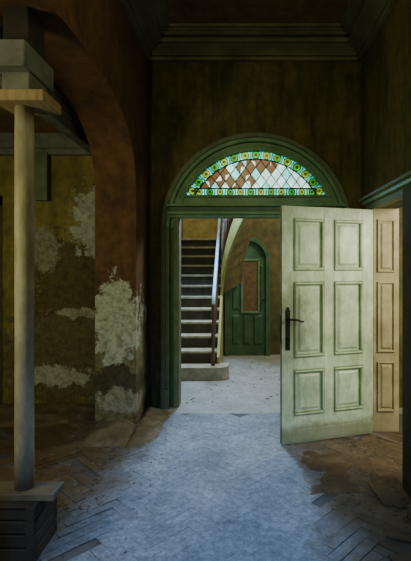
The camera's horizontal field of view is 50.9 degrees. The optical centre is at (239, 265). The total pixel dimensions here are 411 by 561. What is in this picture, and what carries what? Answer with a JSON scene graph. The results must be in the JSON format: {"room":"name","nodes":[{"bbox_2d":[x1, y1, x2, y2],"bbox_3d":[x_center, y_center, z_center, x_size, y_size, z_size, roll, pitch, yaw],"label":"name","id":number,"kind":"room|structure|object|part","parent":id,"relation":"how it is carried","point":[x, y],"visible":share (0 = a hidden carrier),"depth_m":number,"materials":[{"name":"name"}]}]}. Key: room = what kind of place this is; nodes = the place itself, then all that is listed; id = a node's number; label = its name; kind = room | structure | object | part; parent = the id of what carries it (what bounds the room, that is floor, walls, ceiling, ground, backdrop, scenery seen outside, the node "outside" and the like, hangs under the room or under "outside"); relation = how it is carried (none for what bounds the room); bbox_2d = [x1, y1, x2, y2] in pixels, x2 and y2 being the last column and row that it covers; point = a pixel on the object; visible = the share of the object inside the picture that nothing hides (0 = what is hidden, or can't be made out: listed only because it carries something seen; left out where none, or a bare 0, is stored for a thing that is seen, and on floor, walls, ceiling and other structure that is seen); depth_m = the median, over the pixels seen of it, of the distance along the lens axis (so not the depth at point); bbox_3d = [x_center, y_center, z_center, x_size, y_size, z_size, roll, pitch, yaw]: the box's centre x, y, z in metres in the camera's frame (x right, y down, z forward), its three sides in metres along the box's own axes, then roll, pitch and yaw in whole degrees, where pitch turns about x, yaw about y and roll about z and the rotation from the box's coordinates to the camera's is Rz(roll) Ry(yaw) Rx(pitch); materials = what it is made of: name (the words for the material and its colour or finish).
{"room":"abandoned house hallway","nodes":[
{"label":"abandoned house hallway","id":0,"kind":"room"},
{"bbox_2d":[0,87,61,132],"bbox_3d":[-2.625,-1.585,2.725,2.350,0.130,4.850,0,0,0],"label":"ceiling alcove","id":1,"kind":"structure","parent":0,"point":[7,119],"depth_m":4.62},
{"bbox_2d":[0,27,91,155],"bbox_3d":[-2.555,-1.380,2.748,2.090,0.280,4.495,0,0,0],"label":"trim","id":2,"kind":"structure","parent":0,"point":[72,141],"depth_m":4.90,"materials":[{"name":"wood"}]},
{"bbox_2d":[0,156,94,403],"bbox_3d":[-2.625,0.025,2.725,2.350,3.150,4.850,0,0,0],"label":"wall","id":3,"kind":"structure","parent":0,"point":[64,234],"depth_m":5.00,"materials":[{"name":"paint"}]},
{"bbox_2d":[0,152,50,402],"bbox_3d":[-2.900,0.150,4.950,1.400,2.900,0.100,0,0,0],"label":"trim","id":4,"kind":"structure","parent":3,"relation":"attached to","point":[42,160],"depth_m":4.90,"materials":[{"name":"wood"}]},
{"bbox_2d":[0,0,147,424],"bbox_3d":[-1.245,-0.485,1.425,0.410,4.170,6.850,0,0,0],"label":"wall","id":5,"kind":"structure","parent":0,"point":[97,59],"depth_m":4.30,"materials":[{"name":"brown paint"}]},
{"bbox_2d":[120,0,169,60],"bbox_3d":[-0.890,-2.435,1.425,0.300,0.270,6.849,0,0,0],"label":"trim","id":6,"kind":"structure","parent":5,"relation":"attached to","point":[149,19],"depth_m":4.26,"materials":[{"name":"wood"}]},
{"bbox_2d":[181,219,182,238],"bbox_3d":[-1.325,-0.550,7.425,0.150,4.300,4.550,0,0,0],"label":"wall","id":7,"kind":"structure","parent":0,"point":[181,219],"depth_m":9.27,"materials":[{"name":"paint"}]},
{"bbox_2d":[183,219,223,337],"bbox_3d":[-0.750,-0.550,9.575,1.100,4.300,0.150,0,0,0],"label":"wall","id":8,"kind":"structure","parent":0,"point":[192,228],"depth_m":9.50,"materials":[{"name":"paint"}]},
{"bbox_2d":[0,338,410,560],"bbox_3d":[-0.100,1.655,3.800,7.200,0.130,11.600,0,0,0],"label":"floor","id":9,"kind":"structure","parent":0,"point":[224,515],"depth_m":3.06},
{"bbox_2d":[0,497,56,560],"bbox_3d":[-1.363,1.450,2.454,0.515,0.300,0.292,0,0,0],"label":"wooden crate","id":10,"kind":"object","parent":9,"relation":"on","point":[26,527],"visible":0.77,"depth_m":2.32,"materials":[{"name":"black wood"}]},
{"bbox_2d":[0,7,63,500],"bbox_3d":[-1.238,-0.071,2.450,0.420,2.738,0.360,0,0,0],"label":"support post","id":11,"kind":"object","parent":10,"relation":"on","point":[27,79],"visible":0.97,"depth_m":2.40,"materials":[{"name":"brown wood"}]},
{"bbox_2d":[0,402,94,427],"bbox_3d":[-2.230,1.568,4.595,1.540,0.090,0.790,0,0,0],"label":"rubble pile","id":12,"kind":"object","parent":9,"relation":"on","point":[53,413],"visible":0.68,"depth_m":4.56,"materials":[{"name":"brown soil"}]},
{"bbox_2d":[80,419,136,447],"bbox_3d":[-1.230,1.550,4.020,0.460,0.124,0.540,0,0,0],"label":"rubble pile","id":13,"kind":"object","parent":9,"relation":"on","point":[118,432],"visible":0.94,"depth_m":3.97,"materials":[{"name":"brown soil"}]},
{"bbox_2d":[125,407,170,448],"bbox_3d":[-0.875,1.565,4.270,0.310,0.109,1.140,0,0,0],"label":"rubble pile","id":14,"kind":"object","parent":9,"relation":"on","point":[149,428],"visible":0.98,"depth_m":4.16,"materials":[{"name":"brown soil"}]},
{"bbox_2d":[181,219,257,379],"bbox_3d":[-0.325,-0.261,7.745,1.830,3.722,3.470,0,0,0],"label":"staircase","id":15,"kind":"structure","parent":9,"relation":"on","point":[210,268],"depth_m":7.18,"materials":[{"name":"paint"}]},
{"bbox_3d":[-0.080,-0.351,7.516,0.679,3.542,2.800,0,0,0],"label":"railing","id":16,"kind":"part","parent":15,"relation":"part of","materials":[{"name":"white wood"}]},
{"bbox_2d":[35,412,410,560],"bbox_3d":[-0.273,1.590,3.252,3.175,0.025,2.930,0,0,0],"label":"debris","id":17,"kind":"object","parent":9,"relation":"on","point":[386,498],"visible":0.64,"depth_m":3.05,"materials":[{"name":"paint"}]},
{"bbox_2d":[186,357,279,405],"bbox_3d":[0.154,1.594,6.205,1.692,0.013,2.593,0,0,0],"label":"debris","id":18,"kind":"object","parent":9,"relation":"on","point":[258,357],"visible":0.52,"depth_m":5.70,"materials":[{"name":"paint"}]},
{"bbox_2d":[300,450,401,496],"bbox_3d":[0.895,1.592,3.375,0.890,0.052,0.850,0,0,0],"label":"heap","id":19,"kind":"object","parent":9,"relation":"on","point":[336,479],"visible":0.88,"depth_m":3.34,"materials":[{"name":"brown soil"}]},
{"bbox_2d":[224,219,279,354],"bbox_3d":[1.160,-0.550,7.850,2.880,4.300,0.200,0,0,0],"label":"wall","id":20,"kind":"structure","parent":0,"point":[267,231],"depth_m":7.75,"materials":[{"name":"paint"}]},
{"bbox_2d":[229,258,265,354],"bbox_3d":[0.130,0.725,7.697,0.660,1.750,0.095,0,0,0],"label":"door","id":21,"kind":"structure","parent":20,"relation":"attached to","point":[247,307],"depth_m":7.66,"materials":[{"name":"green paint"}]},
{"bbox_2d":[225,237,269,355],"bbox_3d":[0.135,0.540,7.694,0.810,2.120,0.108,0,0,0],"label":"door frame","id":22,"kind":"structure","parent":20,"relation":"attached to","point":[256,248],"depth_m":7.64,"materials":[{"name":"green paint"}]},
{"bbox_2d":[163,0,349,22],"bbox_3d":[0.060,-2.620,1.425,3.000,0.100,6.850,0,0,0],"label":"ceiling","id":23,"kind":"structure","parent":0,"point":[178,11],"depth_m":4.33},
{"bbox_2d":[148,62,401,407],"bbox_3d":[0.575,-0.485,5.000,4.050,4.170,0.300,0,0,0],"label":"wall","id":24,"kind":"structure","parent":0,"point":[196,105],"depth_m":4.85,"materials":[{"name":"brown paint"}]},
{"bbox_2d":[160,132,348,408],"bbox_3d":[0.180,0.050,4.920,2.140,3.100,0.260,0,0,0],"label":"trim","id":25,"kind":"structure","parent":24,"relation":"attached to","point":[178,205],"depth_m":4.85,"materials":[{"name":"green paint"}]},
{"bbox_2d":[148,23,360,61],"bbox_3d":[0.160,-2.435,4.700,2.400,0.270,0.300,0,0,0],"label":"trim","id":26,"kind":"structure","parent":24,"relation":"attached to","point":[181,42],"depth_m":4.70,"materials":[{"name":"brown wood"}]},
{"bbox_2d":[188,151,324,194],"bbox_3d":[0.193,-1.045,4.910,1.565,0.540,0.014,0,0,0],"label":"strips","id":27,"kind":"object","parent":24,"relation":"attached to","point":[250,159],"visible":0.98,"depth_m":4.90,"materials":[{"name":"metal"}]},
{"bbox_2d":[187,151,323,194],"bbox_3d":[0.180,-1.047,4.907,1.588,0.536,0.006,0,0,0],"label":"glass pane","id":28,"kind":"object","parent":27,"relation":"attached to","point":[240,167],"visible":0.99,"depth_m":4.91,"materials":[{"name":"multicoloured glass"}]},
{"bbox_2d":[361,0,410,208],"bbox_3d":[1.445,-0.485,1.425,0.170,4.170,6.850,0,0,0],"label":"wall","id":29,"kind":"structure","parent":0,"point":[386,64],"depth_m":3.96,"materials":[{"name":"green paint"}]},
{"bbox_2d":[280,205,372,444],"bbox_3d":[0.814,0.527,3.932,0.968,2.128,0.173,0,0,-18],"label":"leaf","id":30,"kind":"object","parent":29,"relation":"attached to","point":[326,254],"depth_m":3.95,"materials":[{"name":"green paint"}]},
{"bbox_3d":[0.463,0.559,3.809,0.215,0.385,0.069,0,0,6],"label":"handle","id":31,"kind":"part","parent":30,"relation":"part of","materials":[{"name":"black metal"}]},
{"bbox_2d":[340,0,396,61],"bbox_3d":[1.210,-2.435,1.425,0.300,0.270,6.849,0,0,0],"label":"trim","id":32,"kind":"structure","parent":29,"relation":"attached to","point":[362,19],"depth_m":4.26,"materials":[{"name":"wood"}]},
{"bbox_2d":[359,170,410,498],"bbox_3d":[1.353,0.460,3.657,0.332,2.280,1.465,0,0,2],"label":"door frame","id":33,"kind":"structure","parent":29,"relation":"attached to","point":[385,221],"depth_m":4.14,"materials":[{"name":"green paint"}]}
]}

